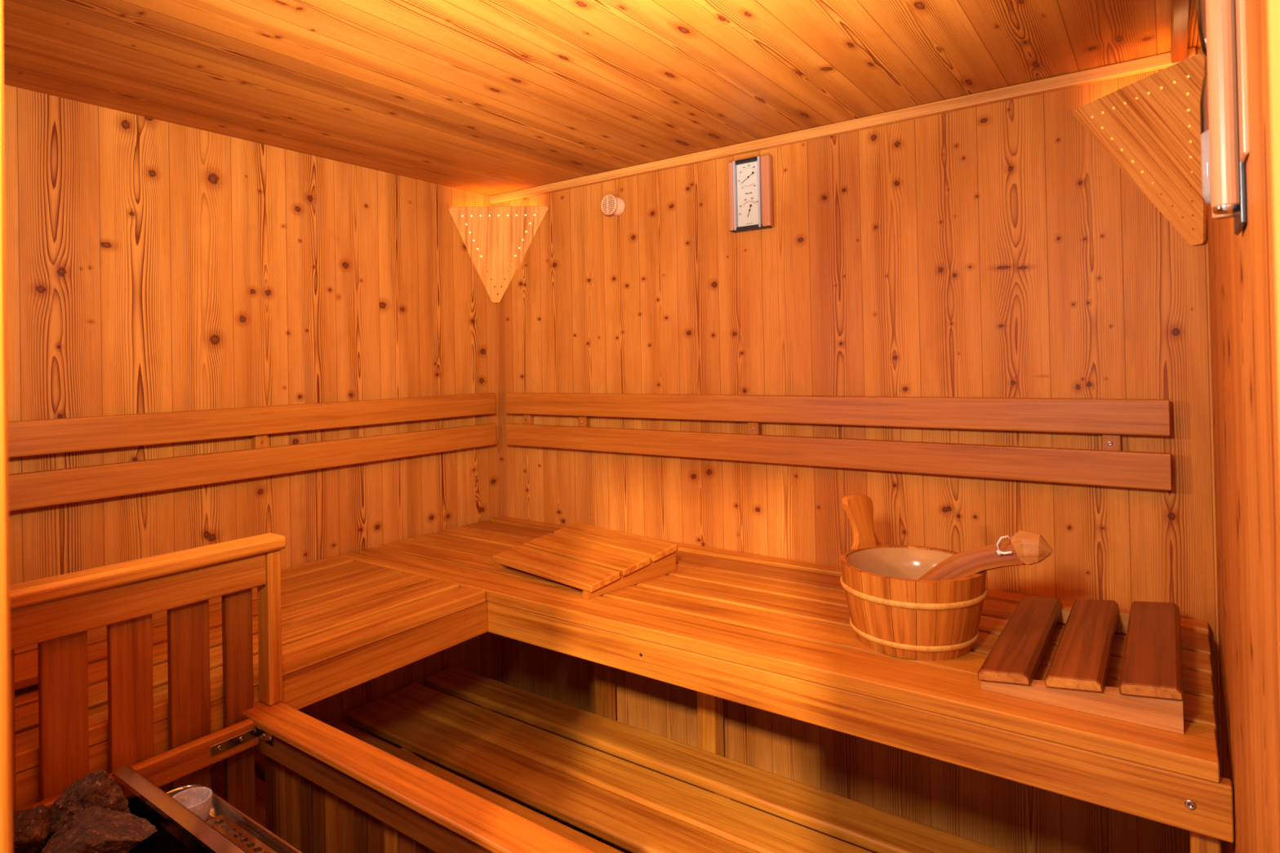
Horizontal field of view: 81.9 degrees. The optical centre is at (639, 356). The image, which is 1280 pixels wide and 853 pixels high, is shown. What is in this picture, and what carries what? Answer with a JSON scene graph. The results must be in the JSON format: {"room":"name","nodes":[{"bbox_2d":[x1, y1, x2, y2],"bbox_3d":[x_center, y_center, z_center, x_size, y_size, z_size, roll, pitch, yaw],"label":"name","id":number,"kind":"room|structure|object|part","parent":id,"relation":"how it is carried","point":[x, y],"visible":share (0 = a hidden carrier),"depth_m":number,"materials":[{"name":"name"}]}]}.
{"room":"spa","nodes":[
{"label":"spa","id":0,"kind":"room"},
{"bbox_2d":[3,84,502,791],"bbox_3d":[-1.030,0.453,1.937,0.001,2.050,1.785,-1,-1,36],"label":"wall","id":1,"kind":"structure","parent":0,"point":[153,265],"depth_m":1.92,"materials":[{"name":"brown wood"}]},
{"bbox_2d":[7,392,496,511],"bbox_3d":[-1.026,0.224,1.909,0.046,0.183,1.726,-1,-1,36],"label":"backrest","id":2,"kind":"object","parent":1,"relation":"attached to","point":[30,490],"visible":1,"depth_m":1.85,"materials":[{"name":"brown wood"}]},
{"bbox_3d":[-1.018,0.169,1.903,0.022,0.074,1.726,-2,-1,36],"label":"rail","id":3,"kind":"part","parent":2,"relation":"part of","materials":[{"name":"brown wood"}]},
{"bbox_2d":[475,782,631,852],"bbox_3d":[-0.337,1.487,1.089,2.170,0.060,2.405,-1,-1,36],"label":"floor","id":4,"kind":"structure","parent":0,"point":[566,824],"depth_m":2.31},
{"bbox_2d":[40,764,302,852],"bbox_3d":[-0.613,1.032,0.854,0.526,0.856,0.414,-1,-1,36],"label":"stove","id":5,"kind":"object","parent":4,"relation":"on","point":[226,828],"visible":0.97,"depth_m":1.02,"materials":[{"name":"grey metal"}]},
{"bbox_2d":[12,804,50,852],"bbox_3d":[-0.799,0.622,0.945,0.086,0.079,0.083,-1,-1,36],"label":"stone","id":6,"kind":"object","parent":5,"relation":"in","point":[30,826],"visible":0.85,"depth_m":0.93,"materials":[{"name":"brown stone"}]},
{"bbox_2d":[40,806,157,852],"bbox_3d":[-0.682,0.617,0.924,0.140,0.087,0.119,-1,-1,36],"label":"stone","id":7,"kind":"object","parent":5,"relation":"in","point":[95,830],"visible":1,"depth_m":0.91,"materials":[{"name":"brown stone"}]},
{"bbox_3d":[-0.614,0.975,0.849,0.520,0.730,0.405,-2,-1,36],"label":"casing","id":8,"kind":"part","parent":5,"relation":"part of","materials":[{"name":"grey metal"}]},
{"bbox_2d":[172,786,212,821],"bbox_3d":[-0.671,0.680,1.101,0.059,0.044,0.059,-1,-1,36],"label":"stone bowl","id":9,"kind":"object","parent":5,"relation":"in","point":[198,800],"visible":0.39,"depth_m":1.12,"materials":[{"name":"grey stone"}]},
{"bbox_3d":[-0.486,0.678,0.966,0.375,0.001,0.056,-2,-1,36],"label":"perforated plate","id":10,"kind":"part","parent":5,"relation":"part of","materials":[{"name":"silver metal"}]},
{"bbox_3d":[-0.733,0.719,1.000,0.094,0.089,0.080,-1,-1,36],"label":"heater stone","id":11,"kind":"object","parent":5,"relation":"in","visible":0},
{"bbox_2d":[48,769,130,835],"bbox_3d":[-0.752,0.616,1.001,0.078,0.093,0.086,-1,-1,36],"label":"stone","id":12,"kind":"object","parent":11,"relation":"on","point":[98,789],"visible":0.58,"depth_m":0.99,"materials":[{"name":"brown stone"}]},
{"bbox_2d":[14,555,488,810],"bbox_3d":[-0.937,1.022,1.499,0.624,0.900,1.169,-1,-1,36],"label":"bench","id":13,"kind":"object","parent":4,"relation":"on","point":[347,624],"visible":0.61,"depth_m":1.54,"materials":[{"name":"brown wood"}]},
{"bbox_2d":[13,643,38,690],"bbox_3d":[-1.222,0.535,1.236,0.302,0.079,0.360,-1,-1,36],"label":"headrest cover","id":14,"kind":"object","parent":13,"relation":"on","point":[26,668],"visible":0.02,"depth_m":1.27,"materials":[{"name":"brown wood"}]},
{"bbox_2d":[9,533,597,852],"bbox_3d":[-0.535,0.888,0.875,0.778,1.142,0.623,-1,-1,36],"label":"guard","id":15,"kind":"object","parent":4,"relation":"on","point":[328,789],"visible":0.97,"depth_m":1.15,"materials":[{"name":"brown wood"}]},
{"bbox_3d":[-0.801,0.646,1.077,0.020,0.044,0.482,-2,-1,36],"label":"rail","id":16,"kind":"part","parent":15,"relation":"part of","materials":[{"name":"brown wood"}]},
{"bbox_3d":[-0.841,0.378,1.071,0.018,0.058,0.591,-2,-1,36],"label":"rail","id":17,"kind":"part","parent":15,"relation":"part of","materials":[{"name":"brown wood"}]},
{"bbox_3d":[-0.838,0.336,1.089,0.060,0.024,0.623,-2,-1,36],"label":"rail","id":18,"kind":"part","parent":15,"relation":"part of","materials":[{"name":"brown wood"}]},
{"bbox_3d":[-0.665,0.483,1.325,0.039,0.271,0.024,-2,-1,36],"label":"post","id":19,"kind":"part","parent":15,"relation":"part of","materials":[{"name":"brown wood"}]},
{"bbox_3d":[-0.368,0.650,1.074,0.728,0.050,0.018,-2,-1,36],"label":"rail","id":20,"kind":"part","parent":15,"relation":"part of","materials":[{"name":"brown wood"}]},
{"bbox_3d":[-0.379,0.619,1.097,0.770,0.014,0.062,-2,-1,36],"label":"rail","id":21,"kind":"part","parent":15,"relation":"part of","materials":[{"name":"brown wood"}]},
{"bbox_2d":[211,666,1009,852],"bbox_3d":[-0.049,1.230,1.530,1.975,0.450,0.830,-1,-1,36],"label":"bench","id":22,"kind":"object","parent":4,"relation":"on","point":[634,808],"visible":0.66,"depth_m":1.76,"materials":[{"name":"brown wood"}]},
{"bbox_3d":[-0.418,1.284,2.244,0.045,0.370,0.070,-2,-1,36],"label":"leg","id":23,"kind":"part","parent":22,"relation":"part of","materials":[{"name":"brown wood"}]},
{"bbox_2d":[339,515,1233,852],"bbox_3d":[0.143,1.004,1.801,2.018,0.900,0.636,-1,-1,36],"label":"bench","id":24,"kind":"object","parent":4,"relation":"on","point":[773,634],"visible":0.8,"depth_m":1.38,"materials":[{"name":"brown wood"}]},
{"bbox_2d":[492,522,678,599],"bbox_3d":[-0.147,0.523,1.929,0.302,0.074,0.400,-1,-1,-45],"label":"headrest cover","id":25,"kind":"object","parent":24,"relation":"on","point":[597,561],"visible":1,"depth_m":1.88,"materials":[{"name":"brown wood"}]},
{"bbox_3d":[-0.110,1.063,2.305,0.050,0.800,0.050,-2,-1,36],"label":"leg","id":26,"kind":"part","parent":24,"relation":"part of","materials":[{"name":"brown wood"}]},
{"bbox_3d":[0.192,1.054,1.997,0.055,0.800,0.050,-2,-1,36],"label":"leg","id":27,"kind":"part","parent":24,"relation":"part of","materials":[{"name":"brown wood"}]},
{"bbox_2d":[840,494,987,661],"bbox_3d":[0.510,0.417,1.423,0.288,0.251,0.264,-1,-1,36],"label":"bucket","id":28,"kind":"object","parent":24,"relation":"on","point":[893,612],"visible":0.96,"depth_m":1.33,"materials":[{"name":"brown wood"}]},
{"bbox_3d":[0.470,0.355,1.551,0.088,0.123,0.047,-1,-1,-22],"label":"handle","id":29,"kind":"part","parent":28,"relation":"part of","materials":[{"name":"brown wood"}]},
{"bbox_2d":[918,530,1052,580],"bbox_3d":[0.576,0.417,1.370,0.335,0.220,0.072,-2,-1,41],"label":"ladle","id":30,"kind":"object","parent":28,"relation":"in","point":[1024,548],"visible":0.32,"depth_m":1.31,"materials":[{"name":"brown wood"}]},
{"bbox_3d":[0.575,0.421,1.373,0.260,0.190,0.039,-2,-1,38],"label":"handle","id":31,"kind":"part","parent":30,"relation":"part of","materials":[{"name":"brown wood"}]},
{"bbox_3d":[0.642,0.334,1.298,0.025,0.037,0.022,-2,-1,36],"label":"hanging cord","id":32,"kind":"part","parent":30,"relation":"part of","materials":[{"name":"white fabric"}]},
{"bbox_3d":[0.684,0.336,1.290,0.064,0.064,0.052,-2,-1,36],"label":"knob","id":33,"kind":"part","parent":30,"relation":"part of","materials":[{"name":"brown wood"}]},
{"bbox_2d":[977,596,1183,734],"bbox_3d":[0.780,0.502,1.290,0.269,0.067,0.435,-1,-1,36],"label":"headrest cover","id":34,"kind":"object","parent":24,"relation":"on","point":[1149,692],"visible":1,"depth_m":1.18,"materials":[{"name":"brown wood"}]},
{"bbox_3d":[0.794,1.034,1.024,0.034,0.800,0.060,-2,-1,36],"label":"leg","id":35,"kind":"part","parent":24,"relation":"part of","materials":[{"name":"brown wood"}]},
{"bbox_2d":[2,0,1201,195],"bbox_3d":[-0.208,-0.594,1.342,2.073,0.001,1.785,-1,-1,36],"label":"ceiling","id":36,"kind":"structure","parent":0,"point":[485,97],"depth_m":1.50,"materials":[{"name":"brown wood"}]},
{"bbox_2d":[493,48,1224,852],"bbox_3d":[0.320,0.427,2.068,2.043,2.050,0.001,-1,-1,36],"label":"wall","id":37,"kind":"structure","parent":0,"point":[999,249],"depth_m":1.85,"materials":[{"name":"brown wood"}]},
{"bbox_2d":[448,205,548,302],"bbox_3d":[-0.479,-0.350,2.575,0.337,0.316,0.149,-1,-1,-2],"label":"lamp","id":38,"kind":"object","parent":37,"relation":"attached to","point":[497,237],"visible":1,"depth_m":2.54,"materials":[{"name":"brown wood"}]},
{"bbox_2d":[462,214,535,257],"bbox_3d":[-0.480,-0.414,2.555,0.277,0.171,0.079,-1,-1,-2],"label":"diffuser","id":39,"kind":"object","parent":38,"relation":"attached to","point":[482,235],"depth_m":2.54,"materials":[{"name":"beige"}]},
{"bbox_2d":[600,194,625,215],"bbox_3d":[-0.084,-0.474,2.323,0.065,0.065,0.047,-2,-1,42],"label":"plug","id":40,"kind":"object","parent":37,"relation":"attached to","point":[611,204],"visible":1,"depth_m":2.31,"materials":[{"name":"brown plastic"}]},
{"bbox_2d":[601,195,614,213],"bbox_3d":[-0.099,-0.474,2.308,0.057,0.056,0.004,-2,-1,42],"label":"grille","id":41,"kind":"object","parent":40,"relation":"attached to","point":[608,201],"depth_m":2.31,"materials":[{"name":"brown plastic"}]},
{"bbox_2d":[727,155,773,232],"bbox_3d":[0.306,-0.450,2.054,0.131,0.198,0.030,-1,-1,36],"label":"thermometer hygrometer","id":42,"kind":"object","parent":37,"relation":"attached to","point":[750,180],"visible":1,"depth_m":2.05,"materials":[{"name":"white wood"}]},
{"bbox_3d":[0.306,-0.450,2.061,0.069,0.176,0.018,-2,-1,36],"label":"dial plate","id":43,"kind":"part","parent":42,"relation":"part of","materials":[{"name":"grey"}]},
{"bbox_2d":[737,164,757,194],"bbox_3d":[0.300,-0.491,2.053,0.062,0.082,0.001,-2,-1,36],"label":"dial","id":44,"kind":"object","parent":42,"relation":"on","point":[747,174],"depth_m":2.05,"materials":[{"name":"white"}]},
{"bbox_2d":[506,392,1171,490],"bbox_3d":[0.311,0.199,2.046,1.884,0.183,0.042,-1,-1,36],"label":"backrest","id":45,"kind":"object","parent":37,"relation":"attached to","point":[1109,466],"visible":1,"depth_m":1.82,"materials":[{"name":"brown wood"}]},
{"bbox_3d":[0.303,0.144,2.038,1.884,0.074,0.022,-2,-1,36],"label":"rail","id":46,"kind":"part","parent":45,"relation":"part of","materials":[{"name":"brown wood"}]},
{"bbox_3d":[0.306,0.253,2.037,1.884,0.074,0.022,-2,-1,36],"label":"rail","id":47,"kind":"part","parent":45,"relation":"part of","materials":[{"name":"brown wood"}]},
{"bbox_2d":[489,46,1195,204],"bbox_3d":[0.289,-0.583,2.072,2.031,0.027,0.020,-1,-1,36],"label":"trim","id":48,"kind":"structure","parent":37,"relation":"attached to","point":[1161,61],"depth_m":1.84,"materials":[{"name":"brown wood"}]},
{"bbox_2d":[1072,52,1206,245],"bbox_3d":[1.043,-0.381,1.470,0.144,0.319,0.308,-1,-1,-10],"label":"lamp","id":49,"kind":"object","parent":37,"relation":"attached to","point":[1149,126],"visible":1,"depth_m":1.46,"materials":[{"name":"brown wood"}]},
{"bbox_2d":[1205,0,1279,852],"bbox_3d":[0.618,0.410,0.757,0.001,2.050,1.785,-2,-1,37],"label":"door frame","id":50,"kind":"structure","parent":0,"point":[1242,286],"depth_m":0.55,"materials":[{"name":"brown wood"}]},
{"bbox_2d":[1170,0,1191,62],"bbox_3d":[0.573,-0.601,0.770,0.026,0.026,1.764,-1,-1,36],"label":"trim","id":51,"kind":"structure","parent":50,"relation":"attached to","point":[1180,9],"depth_m":1.34,"materials":[{"name":"brown wood"}]},
{"bbox_2d":[1196,0,1248,235],"bbox_3d":[0.428,-0.229,0.546,0.026,0.270,0.108,-1,-1,36],"label":"timer","id":52,"kind":"object","parent":50,"relation":"attached to","point":[1221,24],"visible":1,"depth_m":0.53,"materials":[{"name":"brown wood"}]},
{"bbox_3d":[0.445,-0.229,0.551,0.004,0.270,0.065,-1,-1,36],"label":"plate","id":53,"kind":"part","parent":52,"relation":"part of","materials":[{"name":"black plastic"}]},
{"bbox_2d":[1267,0,1279,433],"bbox_3d":[0.185,0.413,0.123,0.092,2.050,0.120,-1,-1,36],"label":"trim","id":54,"kind":"structure","parent":50,"relation":"attached to","point":[1273,6],"depth_m":0.19,"materials":[{"name":"brown wood"}]},
{"label":"wall","id":55,"kind":"structure","parent":0,"visible":0},
{"bbox_2d":[0,0,13,852],"bbox_3d":[-0.303,0.423,0.252,0.094,2.050,0.122,-1,-1,36],"label":"trim","id":56,"kind":"structure","parent":55,"relation":"attached to","point":[6,766],"depth_m":0.28,"materials":[{"name":"brown wood"}]}
]}

